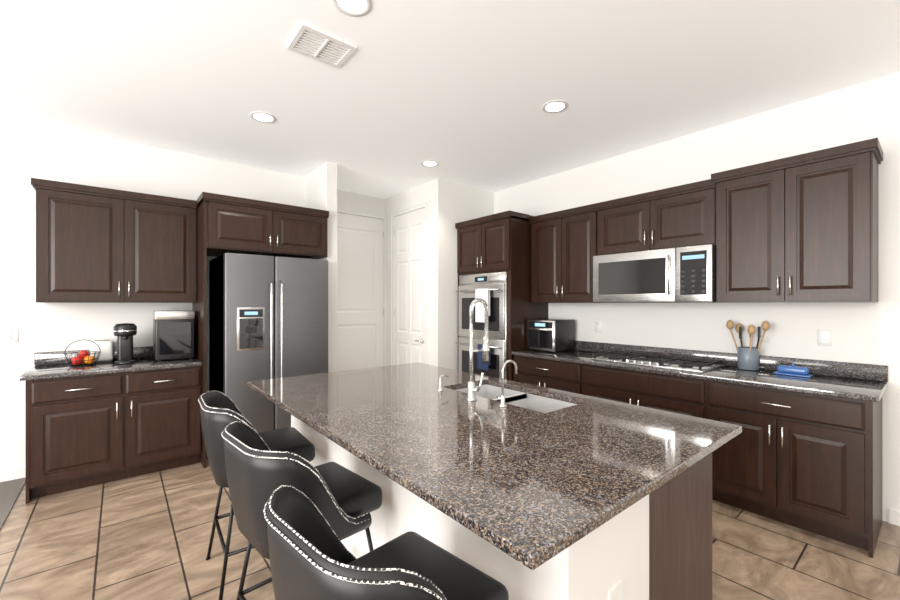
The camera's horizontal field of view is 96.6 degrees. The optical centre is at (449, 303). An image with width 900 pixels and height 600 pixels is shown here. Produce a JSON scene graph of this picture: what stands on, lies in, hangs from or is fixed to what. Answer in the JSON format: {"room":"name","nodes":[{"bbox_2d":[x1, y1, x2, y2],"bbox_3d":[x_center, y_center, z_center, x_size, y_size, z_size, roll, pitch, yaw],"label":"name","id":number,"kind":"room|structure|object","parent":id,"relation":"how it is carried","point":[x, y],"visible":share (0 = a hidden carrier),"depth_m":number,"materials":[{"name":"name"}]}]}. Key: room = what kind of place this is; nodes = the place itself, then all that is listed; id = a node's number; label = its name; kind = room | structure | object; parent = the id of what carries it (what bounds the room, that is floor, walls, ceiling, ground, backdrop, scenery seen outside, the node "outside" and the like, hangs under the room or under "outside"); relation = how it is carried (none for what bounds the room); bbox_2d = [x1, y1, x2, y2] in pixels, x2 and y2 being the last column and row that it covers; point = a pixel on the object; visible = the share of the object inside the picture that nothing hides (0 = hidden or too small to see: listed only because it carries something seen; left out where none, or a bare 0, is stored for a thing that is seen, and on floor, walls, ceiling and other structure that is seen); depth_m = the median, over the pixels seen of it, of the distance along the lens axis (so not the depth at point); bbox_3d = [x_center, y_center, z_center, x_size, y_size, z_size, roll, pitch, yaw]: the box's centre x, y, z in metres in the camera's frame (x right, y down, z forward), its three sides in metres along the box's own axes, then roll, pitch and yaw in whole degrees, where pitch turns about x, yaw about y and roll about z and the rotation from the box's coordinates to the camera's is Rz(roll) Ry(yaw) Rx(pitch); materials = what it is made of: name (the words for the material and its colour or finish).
{"room":"kitchen","nodes":[
{"label":"kitchen","id":0,"kind":"room"},
{"bbox_2d":[0,477,25,529],"bbox_3d":[-1.983,1.445,-0.643,2.720,0.068,7.926,0,0,-39],"label":"floor","id":1,"kind":"structure","parent":0,"point":[10,490],"depth_m":2.97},
{"bbox_2d":[0,117,303,470],"bbox_3d":[-3.670,-0.034,3.179,4.971,2.906,0.120,0,0,-39],"label":"wall","id":2,"kind":"structure","parent":0,"point":[28,151],"depth_m":3.41,"materials":[{"name":"white paint"}]},
{"bbox_2d":[0,327,18,342],"bbox_3d":[-3.532,0.249,3.208,0.115,0.118,0.008,0,0,-39],"label":"light switch","id":3,"kind":"object","parent":2,"relation":"attached to","point":[9,334],"visible":1,"depth_m":3.21,"materials":[{"name":"white plastic"}]},
{"bbox_2d":[0,467,25,481],"bbox_3d":[-4.488,1.374,2.418,2.740,0.090,0.014,0,0,-39],"label":"baseboard","id":4,"kind":"structure","parent":2,"relation":"attached to","point":[12,474],"depth_m":3.22,"materials":[{"name":"white"}]},
{"bbox_2d":[31,178,196,302],"bbox_3d":[-2.869,-0.483,3.512,1.075,0.945,0.376,0,0,-39],"label":"upper cabinet","id":5,"kind":"object","parent":2,"relation":"attached to","point":[94,244],"visible":1,"depth_m":3.35,"materials":[{"name":"brown wood"}]},
{"bbox_2d":[304,162,336,371],"bbox_3d":[-1.534,-0.034,4.586,0.115,2.906,0.908,0,0,-39],"label":"wall","id":6,"kind":"structure","parent":0,"point":[320,187],"depth_m":4.25,"materials":[{"name":"white paint"}]},
{"bbox_2d":[337,190,385,214],"bbox_3d":[-1.427,-0.034,5.339,1.238,2.906,0.120,0,0,-39],"label":"wall","id":7,"kind":"structure","parent":0,"point":[354,201],"depth_m":5.44,"materials":[{"name":"white paint"}]},
{"bbox_2d":[337,207,386,370],"bbox_3d":[-1.259,0.081,5.379,0.982,2.676,0.028,0,0,-39],"label":"door","id":8,"kind":"structure","parent":7,"relation":"attached to","point":[361,289],"depth_m":5.43,"materials":[{"name":"white wood"}]},
{"bbox_2d":[386,179,493,369],"bbox_3d":[-0.152,-0.034,5.605,1.068,2.906,1.330,0,0,-39],"label":"wall","id":9,"kind":"structure","parent":0,"point":[452,204],"depth_m":4.87,"materials":[{"name":"white paint"}]},
{"bbox_2d":[391,200,429,364],"bbox_3d":[-0.541,0.081,5.188,0.058,2.676,0.872,0,0,-39],"label":"door","id":10,"kind":"structure","parent":9,"relation":"attached to","point":[410,284],"depth_m":5.17,"materials":[{"name":"white wood"}]},
{"bbox_2d":[0,457,899,599],"bbox_3d":[0.703,1.449,1.724,4.437,0.060,8.170,0,0,-39],"label":"floor","id":11,"kind":"structure","parent":0,"point":[145,537],"depth_m":2.28,"materials":[{"name":"beige tile"}]},
{"bbox_2d":[19,346,201,503],"bbox_3d":[-2.785,0.909,3.393,1.096,1.019,0.666,0,0,-39],"label":"base cabinet","id":12,"kind":"object","parent":11,"relation":"on","point":[98,423],"visible":0.9,"depth_m":3.14,"materials":[{"name":"brown wood"}]},
{"bbox_2d":[64,340,100,366],"bbox_3d":[-3.002,0.397,3.280,0.222,0.211,0.222,0,0,-39],"label":"fruit basket","id":13,"kind":"object","parent":12,"relation":"on","point":[82,356],"visible":0.98,"depth_m":3.26,"materials":[{"name":"black metal"}]},
{"bbox_2d":[90,340,113,362],"bbox_3d":[-3.033,0.410,3.495,0.155,0.187,0.140,0,0,-39],"label":"toaster","id":14,"kind":"object","parent":12,"relation":"on","point":[107,350],"visible":0.88,"depth_m":3.45,"materials":[{"name":"white plastic"}]},
{"bbox_2d":[113,323,136,364],"bbox_3d":[-2.795,0.334,3.453,0.159,0.340,0.295,0,0,-39],"label":"coffee machine","id":15,"kind":"object","parent":12,"relation":"on","point":[124,333],"visible":1,"depth_m":3.41,"materials":[{"name":"black plastic"}]},
{"bbox_2d":[153,310,194,361],"bbox_3d":[-2.545,0.282,3.692,0.292,0.444,0.344,0,0,-39],"label":"ice maker","id":16,"kind":"object","parent":12,"relation":"on","point":[173,334],"visible":1,"depth_m":3.56,"materials":[{"name":"silver metal"}]},
{"bbox_2d":[198,390,314,599],"bbox_3d":[-1.036,0.953,2.174,0.555,0.936,0.558,0,0,-39],"label":"stool","id":17,"kind":"object","parent":11,"relation":"on","point":[220,412],"visible":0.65,"depth_m":1.97,"materials":[{"name":"black leather"}]},
{"bbox_2d":[192,192,328,467],"bbox_3d":[-1.908,0.232,4.055,1.119,2.375,0.756,0,0,-39],"label":"tall cabinet","id":18,"kind":"object","parent":11,"relation":"on","point":[230,224],"visible":0.92,"depth_m":3.69,"materials":[{"name":"brown wood"}]},
{"bbox_2d":[209,253,327,432],"bbox_3d":[-1.815,0.486,4.044,0.935,1.865,0.840,0,0,-39],"label":"refrigerator","id":19,"kind":"object","parent":11,"relation":"on","point":[268,317],"visible":0.58,"depth_m":3.71,"materials":[{"name":"grey metal"}]},
{"bbox_2d":[222,421,381,599],"bbox_3d":[-0.577,0.953,1.622,0.571,0.936,0.562,0,0,-39],"label":"stool","id":20,"kind":"object","parent":11,"relation":"on","point":[345,501],"visible":0.79,"depth_m":1.44,"materials":[{"name":"black leather"}]},
{"bbox_2d":[264,485,508,599],"bbox_3d":[-0.140,0.953,1.037,0.576,0.936,0.568,0,0,-39],"label":"stool","id":21,"kind":"object","parent":11,"relation":"on","point":[311,557],"visible":1,"depth_m":0.97,"materials":[{"name":"black leather"}]},
{"bbox_2d":[291,418,711,599],"bbox_3d":[0.034,0.978,2.235,1.117,0.881,2.214,0,0,-39],"label":"kitchen island","id":22,"kind":"object","parent":11,"relation":"on","point":[661,549],"depth_m":1.41,"materials":[{"name":"paint"}]},
{"bbox_2d":[247,362,741,573],"bbox_3d":[-0.055,0.521,2.138,1.357,0.032,2.344,0,0,-39],"label":"island countertop","id":23,"kind":"structure","parent":22,"relation":"on","point":[532,485],"depth_m":1.43,"materials":[{"name":"grey stone"}]},
{"bbox_2d":[435,374,450,389],"bbox_3d":[-0.040,0.460,2.350,0.079,0.090,0.035,0,0,-39],"label":"soap dispenser","id":24,"kind":"object","parent":23,"relation":"on","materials":[{"name":"silver metal"}]},
{"bbox_2d":[463,322,518,405],"bbox_3d":[0.214,0.305,2.068,0.163,0.400,0.244,0,0,-39],"label":"faucet","id":25,"kind":"object","parent":23,"relation":"on","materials":[{"name":"silver metal"}]},
{"bbox_2d":[455,382,566,409],"bbox_3d":[0.342,0.633,2.268,0.376,0.217,0.766,0,0,-39],"label":"sink","id":26,"kind":"object","parent":23,"relation":"in","point":[525,398],"depth_m":2.37,"materials":[{"name":"white ceramic"}]},
{"bbox_2d":[455,210,547,380],"bbox_3d":[0.581,0.216,4.767,0.752,2.405,0.887,0,0,-39],"label":"tall cabinet","id":27,"kind":"object","parent":11,"relation":"on","point":[494,261],"visible":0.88,"depth_m":4.43,"materials":[{"name":"brown wood"}]},
{"bbox_2d":[514,356,570,391],"bbox_3d":[1.192,0.978,4.120,0.630,0.880,0.894,0,0,-39],"label":"base cabinet","id":28,"kind":"object","parent":11,"relation":"on","point":[553,374],"depth_m":3.95,"materials":[{"name":"brown wood"}]},
{"bbox_2d":[571,364,690,415],"bbox_3d":[1.748,0.978,3.444,0.630,0.880,1.144,0,0,-39],"label":"base cabinet","id":29,"kind":"object","parent":11,"relation":"on","point":[645,389],"depth_m":3.25,"materials":[{"name":"brown wood"}]},
{"bbox_2d":[691,380,881,557],"bbox_3d":[2.303,0.978,2.769,0.630,0.880,0.892,0,0,-39],"label":"base cabinet","id":30,"kind":"object","parent":11,"relation":"on","point":[804,453],"depth_m":2.48,"materials":[{"name":"brown wood"}]},
{"bbox_2d":[511,349,886,403],"bbox_3d":[1.748,0.521,3.429,0.650,0.034,2.668,0,0,-39],"label":"countertop","id":31,"kind":"structure","parent":30,"relation":"on","point":[843,387],"depth_m":2.90,"materials":[{"name":"grey stone"}]},
{"bbox_2d":[527,319,574,352],"bbox_3d":[1.080,0.337,4.356,0.397,0.335,0.375,0,0,-39],"label":"toaster oven","id":32,"kind":"object","parent":31,"relation":"on","point":[554,335],"visible":1,"depth_m":4.24,"materials":[{"name":"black metal"}]},
{"bbox_2d":[726,320,769,369],"bbox_3d":[2.304,0.315,3.099,0.214,0.379,0.274,0,0,-39],"label":"utensil crock","id":33,"kind":"object","parent":31,"relation":"on","point":[747,358],"visible":1,"depth_m":3.06,"materials":[{"name":"grey ceramic"}]},
{"bbox_2d":[774,364,812,377],"bbox_3d":[2.433,0.465,2.843,0.110,0.079,0.200,0,0,-39],"label":"butter dish","id":34,"kind":"object","parent":31,"relation":"on","point":[793,370],"visible":1,"depth_m":2.81,"materials":[{"name":"blue ceramic"}]},
{"bbox_2d":[0,0,899,198],"bbox_3d":[-0.347,-1.537,0.860,7.397,0.100,8.410,0,0,-39],"label":"ceiling","id":35,"kind":"structure","parent":0,"point":[462,92],"depth_m":2.61,"materials":[{"name":"white paint"}]},
{"bbox_2d":[249,111,276,122],"bbox_3d":[-1.487,-1.484,3.192,0.198,0.004,0.198,0,0,-39],"label":"recessed light","id":36,"kind":"object","parent":35,"relation":"in","point":[262,117],"visible":1,"depth_m":3.19,"materials":[{"name":"white"}]},
{"bbox_2d":[287,23,356,68],"bbox_3d":[-0.741,-1.480,2.317,0.310,0.012,0.260,0,0,-39],"label":"ceiling vent","id":37,"kind":"object","parent":35,"relation":"in","point":[309,41],"visible":1,"depth_m":2.31,"materials":[{"name":"white metal"}]},
{"bbox_2d":[331,0,371,16],"bbox_3d":[-0.483,-1.484,1.972,0.198,0.004,0.198,0,0,-39],"label":"recessed light","id":38,"kind":"object","parent":35,"relation":"in","point":[356,8],"visible":1,"depth_m":2.00,"materials":[{"name":"white"}]},
{"bbox_2d":[421,160,438,166],"bbox_3d":[-0.212,-1.484,4.241,0.198,0.004,0.198,0,0,-39],"label":"recessed light","id":39,"kind":"object","parent":35,"relation":"in","point":[429,163],"visible":1,"depth_m":4.24,"materials":[{"name":"white"}]},
{"bbox_2d":[542,100,568,112],"bbox_3d":[0.791,-1.484,3.021,0.198,0.004,0.198,0,0,-39],"label":"recessed light","id":40,"kind":"object","parent":35,"relation":"in","point":[555,106],"visible":1,"depth_m":3.01,"materials":[{"name":"white"}]},
{"bbox_2d":[494,72,899,521],"bbox_3d":[2.847,-0.034,2.705,0.120,2.906,6.960,0,0,-39],"label":"wall","id":41,"kind":"structure","parent":0,"point":[866,332],"depth_m":3.06,"materials":[{"name":"white paint"}]},
{"bbox_2d":[529,203,596,302],"bbox_3d":[1.278,-0.484,4.243,0.340,0.946,0.800,0,0,-39],"label":"upper cabinet","id":42,"kind":"object","parent":41,"relation":"attached to","point":[564,242],"depth_m":4.11,"materials":[{"name":"brown wood"}]},
{"bbox_2d":[595,321,601,332],"bbox_3d":[1.546,0.239,4.185,0.008,0.118,0.075,0,0,-39],"label":"wall outlet","id":43,"kind":"object","parent":41,"relation":"attached to","point":[598,326],"visible":1,"depth_m":4.18,"materials":[{"name":"white plastic"}]},
{"bbox_2d":[597,177,712,255],"bbox_3d":[1.848,-0.705,3.551,0.340,0.503,0.992,0,0,-39],"label":"upper cabinet","id":44,"kind":"object","parent":41,"relation":"attached to","point":[682,215],"depth_m":3.39,"materials":[{"name":"brown wood"}]},
{"bbox_2d":[593,244,722,302],"bbox_3d":[1.801,-0.231,3.512,0.462,0.439,0.984,0,0,-39],"label":"microwave","id":45,"kind":"object","parent":44,"relation":"attached to","point":[680,275],"visible":1,"depth_m":3.31,"materials":[{"name":"silver metal"}]},
{"bbox_2d":[575,340,886,379],"bbox_3d":[1.991,0.452,3.629,0.020,0.104,2.668,0,0,-39],"label":"backsplash","id":46,"kind":"structure","parent":41,"relation":"attached to","point":[820,367],"depth_m":3.24,"materials":[{"name":"grey stone"}]},
{"bbox_2d":[757,327,768,342],"bbox_3d":[2.429,0.239,3.112,0.008,0.118,0.075,0,0,-39],"label":"wall outlet","id":47,"kind":"object","parent":41,"relation":"attached to","point":[766,338],"visible":0.5,"depth_m":3.10,"materials":[{"name":"white plastic"}]},
{"bbox_2d":[713,138,880,302],"bbox_3d":[2.415,-0.498,2.841,0.365,0.975,0.825,0,0,-39],"label":"upper cabinet","id":48,"kind":"object","parent":41,"relation":"attached to","point":[801,228],"depth_m":2.66,"materials":[{"name":"brown wood"}]},
{"bbox_2d":[817,329,831,345],"bbox_3d":[2.651,0.239,2.841,0.008,0.118,0.075,0,0,-39],"label":"wall outlet","id":49,"kind":"object","parent":41,"relation":"attached to","point":[824,337],"visible":1,"depth_m":2.84,"materials":[{"name":"white plastic"}]},
{"bbox_2d":[889,509,899,525],"bbox_3d":[3.926,1.374,1.287,0.014,0.090,3.400,0,0,-39],"label":"baseboard","id":50,"kind":"structure","parent":41,"relation":"attached to","point":[894,517],"depth_m":2.58,"materials":[{"name":"white"}]}
]}

